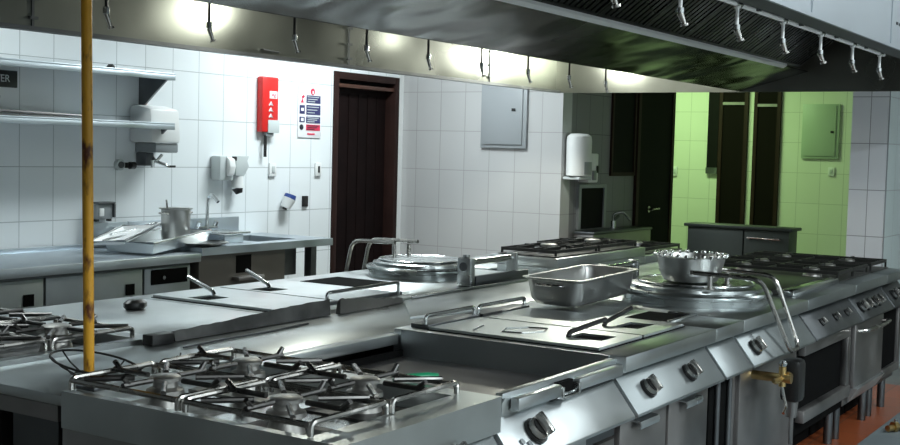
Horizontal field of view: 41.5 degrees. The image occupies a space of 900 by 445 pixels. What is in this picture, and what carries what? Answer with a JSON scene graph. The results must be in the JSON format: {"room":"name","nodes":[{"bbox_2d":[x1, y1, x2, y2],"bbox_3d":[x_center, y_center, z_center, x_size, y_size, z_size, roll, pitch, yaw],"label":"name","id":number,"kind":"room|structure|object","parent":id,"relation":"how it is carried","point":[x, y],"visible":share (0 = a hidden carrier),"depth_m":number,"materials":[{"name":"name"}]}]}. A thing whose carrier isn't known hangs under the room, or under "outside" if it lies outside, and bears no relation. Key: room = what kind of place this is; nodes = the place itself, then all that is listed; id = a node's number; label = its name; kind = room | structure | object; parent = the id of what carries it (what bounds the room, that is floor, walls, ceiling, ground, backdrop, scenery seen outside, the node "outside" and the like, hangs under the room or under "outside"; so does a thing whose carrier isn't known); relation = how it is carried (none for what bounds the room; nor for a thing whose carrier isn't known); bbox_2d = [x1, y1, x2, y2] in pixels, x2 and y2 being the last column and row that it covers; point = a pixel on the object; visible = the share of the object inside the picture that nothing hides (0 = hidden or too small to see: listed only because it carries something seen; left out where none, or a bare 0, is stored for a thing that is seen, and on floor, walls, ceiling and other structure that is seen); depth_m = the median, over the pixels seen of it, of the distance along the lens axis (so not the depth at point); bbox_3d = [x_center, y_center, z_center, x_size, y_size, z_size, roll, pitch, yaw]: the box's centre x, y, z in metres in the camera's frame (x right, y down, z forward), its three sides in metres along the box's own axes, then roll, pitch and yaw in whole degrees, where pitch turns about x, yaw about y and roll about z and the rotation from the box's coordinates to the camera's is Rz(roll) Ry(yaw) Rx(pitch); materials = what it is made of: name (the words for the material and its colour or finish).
{"room":"commercial kitchen","nodes":[
{"label":"commercial kitchen","id":0,"kind":"room"},
{"bbox_2d":[0,28,398,278],"bbox_3d":[-3.629,-0.382,5.609,0.200,3.000,11.499,4,4,33],"label":"wall","id":1,"kind":"structure","parent":0,"point":[214,95],"depth_m":8.02,"materials":[{"name":"white tile"}]},
{"bbox_2d":[0,70,16,87],"bbox_3d":[-2.650,-0.839,6.881,0.015,0.100,0.330,4,4,33],"label":"wall sign","id":2,"kind":"object","parent":1,"relation":"attached to","point":[8,78],"visible":1,"depth_m":6.96,"materials":[{"name":"black plastic"}]},
{"bbox_2d":[0,115,174,152],"bbox_3d":[-2.787,-0.488,6.442,0.298,0.215,3.220,4,4,33],"label":"wall shelf","id":3,"kind":"object","parent":1,"relation":"attached to","point":[164,127],"visible":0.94,"depth_m":7.07,"materials":[{"name":"metal"}]},
{"bbox_2d":[0,109,81,118],"bbox_3d":[-2.445,-0.636,6.936,0.196,0.034,0.633,4,4,33],"label":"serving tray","id":4,"kind":"object","parent":3,"relation":"on","point":[52,114],"visible":0.74,"depth_m":6.92,"materials":[{"name":"metal"}]},
{"bbox_2d":[0,57,175,104],"bbox_3d":[-2.778,-0.807,6.423,0.298,0.215,3.220,4,4,33],"label":"wall shelf","id":5,"kind":"object","parent":1,"relation":"attached to","point":[150,82],"visible":0.96,"depth_m":7.32,"materials":[{"name":"metal"}]},
{"bbox_2d":[93,201,115,221],"bbox_3d":[-2.215,-0.070,7.571,0.084,0.125,0.145,4,4,33],"label":"junction box","id":6,"kind":"object","parent":1,"relation":"attached to","point":[106,210],"visible":0.91,"depth_m":7.55,"materials":[{"name":"grey plastic"}]},
{"bbox_2d":[114,159,136,169],"bbox_3d":[-2.110,-0.374,7.713,0.072,0.072,0.131,4,4,33],"label":"wall socket","id":7,"kind":"object","parent":1,"relation":"attached to","point":[119,164],"visible":1,"depth_m":7.70,"materials":[{"name":"grey plastic"}]},
{"bbox_2d":[114,159,124,169],"bbox_3d":[-2.144,-0.374,7.700,0.029,0.072,0.072,4,4,33],"label":"outlet","id":8,"kind":"object","parent":7,"relation":"attached to","point":[119,164],"depth_m":7.68,"materials":[{"name":"grey plastic"}]},
{"bbox_2d":[130,105,179,167],"bbox_3d":[-1.942,-0.566,7.820,0.217,0.409,0.255,4,4,33],"label":"water heater","id":9,"kind":"object","parent":1,"relation":"attached to","point":[166,142],"visible":0.97,"depth_m":7.75,"materials":[{"name":"white plastic"}]},
{"bbox_2d":[151,154,169,167],"bbox_3d":[-1.932,-0.406,7.801,0.148,0.093,0.107,4,4,33],"label":"tap","id":10,"kind":"object","parent":9,"relation":"on","point":[153,159],"depth_m":7.79,"materials":[{"name":"metal"}]},
{"bbox_2d":[211,155,236,179],"bbox_3d":[-1.602,-0.387,8.439,0.138,0.175,0.150,4,4,33],"label":"soap dispenser","id":11,"kind":"object","parent":1,"relation":"attached to","point":[222,167],"visible":1,"depth_m":8.40,"materials":[{"name":"grey plastic"}]},
{"bbox_2d":[231,156,248,193],"bbox_3d":[-1.535,-0.342,8.581,0.103,0.278,0.138,4,4,33],"label":"soap dispenser","id":12,"kind":"object","parent":1,"relation":"attached to","point":[242,166],"visible":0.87,"depth_m":8.54,"materials":[{"name":"grey plastic"}]},
{"bbox_2d":[257,76,278,156],"bbox_3d":[-1.356,-0.786,8.848,0.066,0.595,0.183,4,4,33],"label":"box","id":13,"kind":"object","parent":1,"relation":"attached to","point":[267,96],"visible":1,"depth_m":8.81,"materials":[{"name":"red plastic"}]},
{"bbox_2d":[268,163,275,175],"bbox_3d":[-1.338,-0.399,8.953,0.024,0.100,0.075,4,4,33],"label":"wall switch","id":14,"kind":"object","parent":1,"relation":"attached to","point":[271,166],"visible":1,"depth_m":8.93,"materials":[{"name":"white plastic"}]},
{"bbox_2d":[281,193,295,209],"bbox_3d":[-1.234,-0.160,9.061,0.107,0.134,0.116,4,4,33],"label":"dispenser","id":15,"kind":"object","parent":1,"relation":"attached to","point":[288,200],"visible":1,"depth_m":9.02,"materials":[{"name":"white plastic"}]},
{"bbox_2d":[302,196,307,206],"bbox_3d":[-1.135,-0.166,9.297,0.018,0.085,0.060,4,4,33],"label":"wall socket","id":16,"kind":"object","parent":1,"relation":"attached to","point":[304,198],"visible":1,"depth_m":9.28,"materials":[{"name":"black plastic"}]},
{"bbox_2d":[297,84,321,137],"bbox_3d":[-1.097,-0.869,9.289,0.014,0.410,0.280,4,4,33],"label":"poster","id":17,"kind":"object","parent":1,"relation":"attached to","point":[309,96],"visible":1,"depth_m":9.28,"materials":[{"name":"white paper"}]},
{"bbox_2d":[314,163,320,175],"bbox_3d":[-1.045,-0.421,9.406,0.024,0.105,0.070,4,4,33],"label":"wall switch","id":18,"kind":"object","parent":1,"relation":"attached to","point":[317,166],"visible":1,"depth_m":9.39,"materials":[{"name":"white plastic"}]},
{"bbox_2d":[330,71,399,272],"bbox_3d":[-0.769,-0.155,10.002,0.155,2.168,0.896,4,4,33],"label":"door","id":19,"kind":"structure","parent":1,"relation":"in","point":[365,106],"depth_m":10.06,"materials":[{"name":"brown wood"}]},
{"bbox_2d":[396,75,403,254],"bbox_3d":[-0.438,-0.580,10.348,0.009,2.990,0.064,4,4,33],"label":"trim","id":20,"kind":"structure","parent":1,"relation":"attached to","point":[401,92],"depth_m":10.35,"materials":[{"name":"white plastic"}]},
{"bbox_2d":[400,75,572,257],"bbox_3d":[0.195,-0.552,10.076,1.770,3.000,0.160,4,4,33],"label":"wall","id":21,"kind":"structure","parent":0,"point":[459,197],"depth_m":9.99,"materials":[{"name":"white tile"}]},
{"bbox_2d":[480,84,528,148],"bbox_3d":[0.443,-0.880,9.775,0.435,0.535,0.048,4,4,33],"label":"electrical panel","id":22,"kind":"object","parent":21,"relation":"attached to","point":[504,110],"visible":0.8,"depth_m":9.76,"materials":[{"name":"grey metal"}]},
{"bbox_2d":[568,93,633,237],"bbox_3d":[1.494,-0.549,10.596,0.149,3.000,2.118,4,4,33],"label":"wall","id":23,"kind":"structure","parent":0,"point":[591,112],"depth_m":10.13,"materials":[{"name":"white tile"}]},
{"bbox_2d":[563,133,591,179],"bbox_3d":[1.042,-0.531,9.578,0.187,0.373,0.274,4,4,33],"label":"paper towel dispenser","id":24,"kind":"object","parent":23,"relation":"attached to","point":[579,146],"visible":1,"depth_m":9.48,"materials":[{"name":"white plastic"}]},
{"bbox_2d":[563,176,591,179],"bbox_3d":[1.030,-0.358,9.598,0.150,0.024,0.230,4,4,33],"label":"tray","id":25,"kind":"object","parent":24,"relation":"on","point":[568,177],"depth_m":9.51,"materials":[{"name":"plastic"}]},
{"bbox_2d":[578,153,598,182],"bbox_3d":[1.153,-0.452,9.830,0.114,0.240,0.180,4,4,33],"label":"soap dispenser","id":26,"kind":"object","parent":23,"relation":"attached to","point":[594,158],"visible":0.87,"depth_m":9.80,"materials":[{"name":"white plastic"}]},
{"bbox_2d":[575,184,606,229],"bbox_3d":[1.193,-0.136,10.008,0.026,0.370,0.520,4,4,33],"label":"window","id":27,"kind":"structure","parent":23,"relation":"in","point":[590,198],"depth_m":10.00,"materials":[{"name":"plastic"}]},
{"bbox_2d":[609,93,637,175],"bbox_3d":[1.538,-0.976,10.464,0.020,1.130,0.500,4,4,33],"label":"window","id":28,"kind":"structure","parent":23,"relation":"in","point":[624,105],"depth_m":10.47,"materials":[{"name":"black glass"}]},
{"bbox_2d":[632,92,675,247],"bbox_3d":[1.924,-0.366,11.069,0.080,2.600,0.850,4,4,33],"label":"door","id":29,"kind":"structure","parent":23,"relation":"in","point":[655,135],"depth_m":11.07,"materials":[{"name":"black wood"}]},
{"bbox_2d":[671,92,852,255],"bbox_3d":[5.767,-0.514,11.860,9.200,3.000,0.200,4,4,33],"label":"wall","id":30,"kind":"structure","parent":0,"point":[811,200],"depth_m":13.04,"materials":[{"name":"green tile"}]},
{"bbox_2d":[673,166,676,175],"bbox_3d":[2.605,-0.596,13.766,0.060,0.110,0.024,4,4,33],"label":"wall switch","id":31,"kind":"object","parent":30,"relation":"attached to","point":[674,167],"visible":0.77,"depth_m":13.75,"materials":[{"name":"white plastic"}]},
{"bbox_2d":[705,92,719,173],"bbox_3d":[2.996,-1.220,13.475,0.133,1.330,0.044,4,4,33],"label":"window","id":32,"kind":"structure","parent":30,"relation":"in","point":[714,97],"depth_m":13.47,"materials":[{"name":"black glass"}]},
{"bbox_2d":[715,92,749,223],"bbox_3d":[3.174,-0.523,13.390,0.330,2.700,0.044,4,4,33],"label":"door","id":33,"kind":"structure","parent":30,"relation":"in","point":[734,106],"depth_m":13.37,"materials":[{"name":"black wood"}]},
{"bbox_2d":[749,92,782,225],"bbox_3d":[3.497,-0.502,13.182,0.300,2.700,0.044,4,4,33],"label":"door","id":34,"kind":"structure","parent":30,"relation":"in","point":[767,105],"depth_m":13.16,"materials":[{"name":"black wood"}]},
{"bbox_2d":[801,104,840,158],"bbox_3d":[4.004,-0.984,12.830,0.400,0.590,0.048,4,4,33],"label":"electrical panel","id":35,"kind":"object","parent":30,"relation":"attached to","point":[820,122],"visible":1,"depth_m":12.81,"materials":[{"name":"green metal"}]},
{"bbox_2d":[828,167,834,175],"bbox_3d":[4.109,-0.548,12.795,0.070,0.090,0.024,4,4,33],"label":"wall switch","id":36,"kind":"object","parent":30,"relation":"attached to","point":[831,170],"visible":1,"depth_m":12.79,"materials":[{"name":"white plastic"}]},
{"bbox_2d":[882,91,899,366],"bbox_3d":[4.242,-0.452,10.162,0.008,3.000,4.288,4,4,33],"label":"trim","id":37,"kind":"structure","parent":30,"relation":"attached to","point":[890,250],"depth_m":8.52,"materials":[{"name":"tile"}]},
{"bbox_2d":[846,91,889,266],"bbox_3d":[4.132,-0.459,10.232,0.250,3.000,4.290,4,4,33],"label":"wall pier","id":38,"kind":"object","parent":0,"point":[870,110],"visible":0.33,"depth_m":8.43,"materials":[{"name":"tile"}]},
{"bbox_2d":[885,367,899,384],"bbox_3d":[1.414,1.333,5.103,9.000,0.100,16.000,4,4,33],"label":"floor","id":39,"kind":"structure","parent":0,"point":[894,379],"depth_m":8.53,"materials":[{"name":"grey tile"}]},
{"bbox_2d":[0,244,200,309],"bbox_3d":[-2.600,0.642,6.454,0.695,0.903,2.760,4,4,33],"label":"cabinet","id":40,"kind":"object","parent":39,"relation":"on","point":[30,277],"depth_m":6.83,"materials":[{"name":"metal"}]},
{"bbox_2d":[0,247,200,279],"bbox_3d":[-2.590,0.249,6.430,0.695,0.055,2.760,4,4,33],"label":"countertop","id":41,"kind":"structure","parent":40,"relation":"on","point":[33,264],"depth_m":6.85,"materials":[{"name":"metal"}]},
{"bbox_2d":[94,222,127,236],"bbox_3d":[-2.194,0.064,7.620,0.008,0.128,0.320,4,4,33],"label":"panel","id":42,"kind":"object","parent":40,"relation":"on","point":[99,228],"visible":0.24,"depth_m":7.59,"materials":[{"name":"metal"}]},
{"bbox_2d":[102,227,211,253],"bbox_3d":[-1.828,0.109,7.453,0.376,0.120,0.637,3,4,21],"label":"baking tray","id":43,"kind":"object","parent":40,"relation":"on","point":[150,242],"visible":0.72,"depth_m":7.32,"materials":[{"name":"metal"}]},
{"bbox_2d":[94,223,158,244],"bbox_3d":[-2.033,0.072,7.392,0.256,0.116,0.505,2,3,9],"label":"baking tray","id":44,"kind":"object","parent":43,"relation":"in","point":[141,229],"visible":0.84,"depth_m":7.42,"materials":[{"name":"silver metal"}]},
{"bbox_2d":[100,222,160,235],"bbox_3d":[-2.046,0.049,7.673,0.116,0.108,0.502,3,4,29],"label":"baking tray","id":45,"kind":"object","parent":44,"relation":"on","point":[159,223],"visible":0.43,"depth_m":7.56,"materials":[{"name":"silver metal"}]},
{"bbox_2d":[158,207,192,239],"bbox_3d":[-1.752,0.011,7.582,0.215,0.211,0.215,1,4,-12],"label":"steel pot","id":46,"kind":"object","parent":43,"relation":"in","point":[175,221],"visible":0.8,"depth_m":7.50,"materials":[{"name":"silver metal"}]},
{"bbox_2d":[127,193,332,289],"bbox_3d":[-1.476,0.415,8.157,0.715,1.210,1.305,4,4,33],"label":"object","id":47,"kind":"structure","parent":39,"relation":"on","point":[271,256],"depth_m":7.96,"materials":[{"name":"metal"}]},
{"bbox_2d":[194,193,218,228],"bbox_3d":[-1.666,-0.049,8.269,0.121,0.307,0.210,4,4,33],"label":"tap","id":48,"kind":"object","parent":47,"relation":"on","point":[199,223],"depth_m":8.29,"materials":[{"name":"metal"}]},
{"bbox_2d":[185,240,228,246],"bbox_3d":[-1.589,0.135,7.589,0.350,0.024,0.350,4,4,33],"label":"dish","id":49,"kind":"object","parent":47,"relation":"on","point":[209,243],"visible":0.71,"depth_m":7.54,"materials":[{"name":"silver metal"}]},
{"bbox_2d":[207,229,250,242],"bbox_3d":[-1.523,0.093,7.908,0.260,0.072,0.290,4,4,33],"label":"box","id":50,"kind":"object","parent":47,"relation":"on","point":[232,236],"visible":0.69,"depth_m":7.84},
{"bbox_2d":[171,233,332,255],"bbox_3d":[-1.482,0.142,8.149,0.685,0.050,1.305,4,4,33],"label":"countertop","id":51,"kind":"structure","parent":47,"relation":"on","point":[252,242],"depth_m":8.04,"materials":[{"name":"metal"}]},
{"bbox_2d":[573,211,651,240],"bbox_3d":[1.413,0.438,10.165,0.227,1.073,1.180,4,4,33],"label":"basin","id":52,"kind":"object","parent":39,"relation":"on","point":[640,233],"visible":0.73,"depth_m":10.15,"materials":[{"name":"metal"}]},
{"bbox_2d":[610,211,630,227],"bbox_3d":[1.469,-0.023,10.160,0.179,0.150,0.090,4,4,33],"label":"tap","id":53,"kind":"object","parent":52,"relation":"on","point":[613,223],"depth_m":10.16,"materials":[{"name":"metal"}]},
{"bbox_2d":[684,222,801,255],"bbox_3d":[2.423,0.518,9.935,0.920,0.993,0.276,4,4,33],"label":"base cabinet","id":54,"kind":"object","parent":39,"relation":"on","point":[731,239],"visible":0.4,"depth_m":9.82,"materials":[{"name":"metal"}]},
{"bbox_2d":[796,384,899,444],"bbox_3d":[0.598,1.204,6.042,2.400,0.002,6.500,4,4,33],"label":"floor","id":55,"kind":"structure","parent":39,"relation":"on","point":[852,431],"depth_m":7.08,"materials":[{"name":"tile"}]},
{"bbox_2d":[0,314,142,444],"bbox_3d":[-1.639,0.800,4.069,0.945,0.926,0.807,4,4,33],"label":"gas range","id":56,"kind":"object","parent":55,"relation":"on","point":[29,353],"visible":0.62,"depth_m":4.00,"materials":[{"name":"metal"}]},
{"bbox_2d":[0,325,47,350],"bbox_3d":[-1.535,0.371,3.739,0.390,0.064,0.350,4,4,33],"label":"support","id":57,"kind":"object","parent":56,"relation":"on","point":[4,334],"visible":1,"depth_m":3.76,"materials":[{"name":"metal"}]},
{"bbox_2d":[0,308,57,322],"bbox_3d":[-1.676,0.346,4.258,0.390,0.045,0.350,4,4,33],"label":"support","id":58,"kind":"object","parent":56,"relation":"on","point":[15,312],"visible":0.75,"depth_m":4.29,"materials":[{"name":"metal"}]},
{"bbox_2d":[0,313,134,349],"bbox_3d":[-1.340,0.358,4.041,0.390,0.064,0.350,4,4,33],"label":"support","id":59,"kind":"object","parent":56,"relation":"on","point":[22,325],"visible":0.84,"depth_m":4.01,"materials":[{"name":"metal"}]},
{"bbox_2d":[23,297,258,333],"bbox_3d":[-1.235,0.796,4.695,0.945,0.878,0.673,4,4,33],"label":"countertop","id":60,"kind":"structure","parent":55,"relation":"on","point":[157,316],"depth_m":4.66,"materials":[{"name":"metal"}]},
{"bbox_2d":[123,298,146,309],"bbox_3d":[-1.267,0.329,4.779,0.070,0.042,0.108,4,4,33],"label":"sponge","id":61,"kind":"object","parent":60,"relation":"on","point":[138,303],"visible":1,"depth_m":4.75,"materials":[{"name":"black plastic"}]},
{"bbox_2d":[132,269,412,313],"bbox_3d":[-0.800,0.723,5.364,0.945,0.966,0.913,4,4,33],"label":"fryer","id":62,"kind":"object","parent":55,"relation":"on","point":[262,296],"visible":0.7,"depth_m":5.24,"materials":[{"name":"metal"}]},
{"bbox_2d":[61,356,501,444],"bbox_3d":[-0.438,0.881,3.236,1.012,0.926,0.707,4,4,33],"label":"gas range","id":63,"kind":"object","parent":55,"relation":"on","point":[105,417],"visible":0.84,"depth_m":3.09,"materials":[{"name":"metal"}]},
{"bbox_2d":[76,382,112,391],"bbox_3d":[-0.964,0.446,3.223,0.075,0.011,0.070,4,4,33],"label":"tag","id":64,"kind":"object","parent":63,"relation":"on","point":[82,387],"visible":0.56,"depth_m":3.19,"materials":[{"name":"metal"}]},
{"bbox_2d":[68,359,260,410],"bbox_3d":[-0.769,0.424,3.208,0.415,0.064,0.313,4,4,33],"label":"support","id":65,"kind":"object","parent":63,"relation":"on","point":[91,379],"visible":0.89,"depth_m":3.17,"materials":[{"name":"metal"}]},
{"bbox_2d":[158,345,336,390],"bbox_3d":[-0.593,0.412,3.481,0.415,0.064,0.322,4,4,33],"label":"support","id":66,"kind":"object","parent":63,"relation":"on","point":[181,361],"visible":0.74,"depth_m":3.50,"materials":[{"name":"metal"}]},
{"bbox_2d":[182,378,388,436],"bbox_3d":[-0.410,0.447,2.977,0.420,0.064,0.313,4,4,33],"label":"grate","id":67,"kind":"object","parent":63,"relation":"on","point":[344,410],"visible":0.98,"depth_m":2.94,"materials":[{"name":"metal"}]},
{"bbox_2d":[268,362,458,413],"bbox_3d":[-0.234,0.435,3.250,0.420,0.064,0.322,4,4,33],"label":"support","id":68,"kind":"object","parent":63,"relation":"on","point":[419,389],"visible":0.93,"depth_m":3.23,"materials":[{"name":"metal"}]},
{"bbox_2d":[392,372,438,381],"bbox_3d":[-0.099,0.447,3.432,0.135,0.026,0.026,0,4,-16],"label":"gas lighter","id":69,"kind":"object","parent":63,"relation":"on","point":[422,373],"visible":0.4,"depth_m":3.43,"materials":[{"name":"green plastic"}]},
{"bbox_2d":[0,261,660,444],"bbox_3d":[0.322,0.781,5.749,0.522,0.862,5.740,4,4,33],"label":"countertop","id":70,"kind":"structure","parent":55,"relation":"on","point":[31,391],"depth_m":4.01,"materials":[{"name":"metal"}]},
{"bbox_2d":[81,0,94,371],"bbox_3d":[-1.134,-0.166,3.403,0.246,1.234,0.055,0,4,-17],"label":"pole","id":71,"kind":"object","parent":70,"relation":"on","point":[86,5],"visible":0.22,"depth_m":3.42,"materials":[{"name":"yellow paint"}]},
{"bbox_2d":[49,349,142,375],"bbox_3d":[-1.046,0.429,3.496,0.319,0.076,0.187,4,4,33],"label":"cable","id":72,"kind":"object","parent":70,"relation":"on","point":[65,367],"visible":0.51,"depth_m":3.53,"materials":[{"name":"metal"}]},
{"bbox_2d":[143,331,173,346],"bbox_3d":[-0.997,0.398,4.059,0.050,0.038,0.100,4,4,33],"label":"block","id":73,"kind":"object","parent":70,"relation":"on","point":[164,337],"visible":1,"depth_m":4.03,"materials":[{"name":"black plastic"}]},
{"bbox_2d":[183,322,308,348],"bbox_3d":[-0.718,0.405,4.291,0.023,0.007,0.712,3,4,29],"label":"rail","id":74,"kind":"object","parent":70,"relation":"on","point":[302,324],"visible":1,"depth_m":4.25,"materials":[{"name":"silver metal"}]},
{"bbox_2d":[172,299,329,340],"bbox_3d":[-0.736,0.362,4.499,0.044,0.066,0.885,4,4,31],"label":"flap","id":75,"kind":"object","parent":70,"relation":"on","point":[309,310],"visible":0.98,"depth_m":4.50,"materials":[{"name":"metal"}]},
{"bbox_2d":[336,297,402,314],"bbox_3d":[-0.340,0.336,5.105,0.026,0.066,0.495,3,4,29],"label":"flap","id":76,"kind":"object","parent":70,"relation":"on","point":[348,305],"visible":1,"depth_m":5.03,"materials":[{"name":"metal"}]},
{"bbox_2d":[404,278,533,318],"bbox_3d":[0.205,0.344,5.568,0.440,0.026,1.659,4,4,33],"label":"cover plate","id":77,"kind":"object","parent":70,"relation":"on","point":[418,306],"visible":0.52,"depth_m":5.48,"materials":[{"name":"metal"}]},
{"bbox_2d":[272,237,528,295],"bbox_3d":[-0.225,0.636,6.299,1.001,1.058,1.273,4,4,33],"label":"kettle","id":78,"kind":"object","parent":55,"relation":"on","point":[416,274],"visible":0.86,"depth_m":6.12,"materials":[{"name":"metal"}]},
{"bbox_2d":[472,255,496,270],"bbox_3d":[0.330,0.667,7.524,0.500,0.878,1.198,4,4,33],"label":"spacer","id":79,"kind":"object","parent":55,"relation":"on","point":[489,266],"visible":0.02,"depth_m":6.97,"materials":[{"name":"metal"}]},
{"bbox_2d":[337,329,634,444],"bbox_3d":[-0.019,0.877,3.876,1.022,0.878,0.816,4,4,33],"label":"pan","id":80,"kind":"object","parent":55,"relation":"on","point":[551,396],"visible":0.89,"depth_m":3.91,"materials":[{"name":"metal"}]},
{"bbox_2d":[393,296,724,444],"bbox_3d":[0.432,0.810,4.577,1.014,0.952,0.843,4,4,33],"label":"fryer","id":81,"kind":"object","parent":55,"relation":"on","point":[665,381],"visible":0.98,"depth_m":4.39,"materials":[{"name":"metal"}]},
{"bbox_2d":[490,237,644,273],"bbox_3d":[0.732,0.621,7.264,0.440,1.022,1.213,4,4,33],"label":"gas range","id":82,"kind":"object","parent":55,"relation":"on","point":[535,262],"depth_m":6.95,"materials":[{"name":"metal"}]},
{"bbox_2d":[535,237,688,262],"bbox_3d":[1.057,0.598,8.233,0.945,0.967,0.753,4,4,33],"label":"gas range","id":83,"kind":"object","parent":55,"relation":"on","point":[649,256],"depth_m":8.10,"materials":[{"name":"metal"}]},
{"bbox_2d":[522,301,751,444],"bbox_3d":[0.746,0.820,5.077,1.000,0.888,0.323,4,4,33],"label":"spacer","id":84,"kind":"object","parent":55,"relation":"on","point":[725,352],"visible":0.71,"depth_m":4.86,"materials":[{"name":"silver metal"}]},
{"bbox_2d":[523,265,638,306],"bbox_3d":[0.596,0.285,5.346,0.298,0.122,0.700,4,5,32],"label":"pan","id":85,"kind":"object","parent":84,"relation":"on","point":[579,285],"visible":1,"depth_m":5.19,"materials":[{"name":"metal"}]},
{"bbox_2d":[590,259,815,444],"bbox_3d":[1.129,0.721,5.570,1.100,1.046,0.913,4,4,33],"label":"kettle","id":86,"kind":"object","parent":55,"relation":"on","point":[766,397],"visible":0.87,"depth_m":5.28,"materials":[{"name":"metal"}]},
{"bbox_2d":[653,249,728,283],"bbox_3d":[1.117,0.203,5.508,0.343,0.138,0.347,4,4,33],"label":"steel bowl","id":87,"kind":"object","parent":86,"relation":"on","point":[674,266],"visible":0.99,"depth_m":5.39,"materials":[{"name":"silver metal"}]},
{"bbox_2d":[722,272,862,444],"bbox_3d":[1.579,0.752,6.364,1.000,0.913,0.893,4,4,33],"label":"oven range","id":88,"kind":"object","parent":55,"relation":"on","point":[830,316],"visible":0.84,"depth_m":6.15,"materials":[{"name":"silver metal"}]},
{"bbox_2d":[795,385,849,423],"bbox_3d":[1.934,0.933,6.143,0.045,0.060,0.860,4,4,33],"label":"shelf","id":89,"kind":"object","parent":88,"relation":"attached to","point":[819,402],"depth_m":6.07,"materials":[{"name":"metal"}]},
{"bbox_2d":[723,255,893,438],"bbox_3d":[2.038,0.708,7.043,1.031,0.942,0.733,4,4,33],"label":"gas range","id":90,"kind":"object","parent":55,"relation":"on","point":[869,301],"depth_m":6.81,"materials":[{"name":"metal"}]},
{"bbox_2d":[743,251,899,415],"bbox_3d":[2.361,0.685,7.561,1.011,0.943,0.473,4,4,33],"label":"gas range","id":91,"kind":"object","parent":55,"relation":"on","point":[890,343],"depth_m":7.39,"materials":[{"name":"metal"}]},
{"bbox_2d":[881,361,898,377],"bbox_3d":[2.708,0.906,7.346,0.040,0.050,0.440,4,4,33],"label":"shelf","id":92,"kind":"object","parent":91,"relation":"attached to","point":[887,367],"depth_m":7.32,"materials":[{"name":"metal"}]},
{"bbox_2d":[857,412,899,444],"bbox_3d":[2.338,1.282,5.396,1.370,0.011,4.500,4,4,33],"label":"rubber mat","id":93,"kind":"object","parent":39,"relation":"on","point":[880,436],"visible":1,"depth_m":6.64,"materials":[{"name":"grey rubber"}]},
{"bbox_2d":[885,419,899,431],"bbox_3d":[2.562,1.161,6.793,0.164,0.070,0.088,1,3,-6],"label":"brass fitting","id":94,"kind":"object","parent":93,"relation":"on","point":[894,426],"visible":1,"depth_m":6.76,"materials":[{"name":"metal"}]},
{"bbox_3d":[1.494,-1.760,4.916,9.000,0.100,16.000,4,4,33],"label":"ceiling","id":95,"kind":"structure","parent":0,"visible":0},
{"bbox_2d":[0,0,899,92],"bbox_3d":[0.005,-1.237,4.746,3.071,0.998,7.668,4,4,33],"label":"extraction hood","id":96,"kind":"object","parent":95,"relation":"hanging from","point":[643,46],"visible":1,"depth_m":5.82,"materials":[{"name":"metal"}]},
{"bbox_2d":[103,0,608,92],"bbox_3d":[-0.322,-0.759,5.002,0.030,0.176,5.700,4,4,33],"label":"hooks","id":97,"kind":"object","parent":96,"relation":"attached to","point":[106,10],"visible":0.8,"depth_m":4.96,"materials":[{"name":"metal"}]},
{"bbox_2d":[611,0,885,79],"bbox_3d":[0.523,-0.567,2.974,0.031,0.120,4.800,4,4,33],"label":"pipe","id":98,"kind":"object","parent":96,"relation":"attached to","point":[737,5],"visible":0.96,"depth_m":3.83,"materials":[{"name":"silver metal"}]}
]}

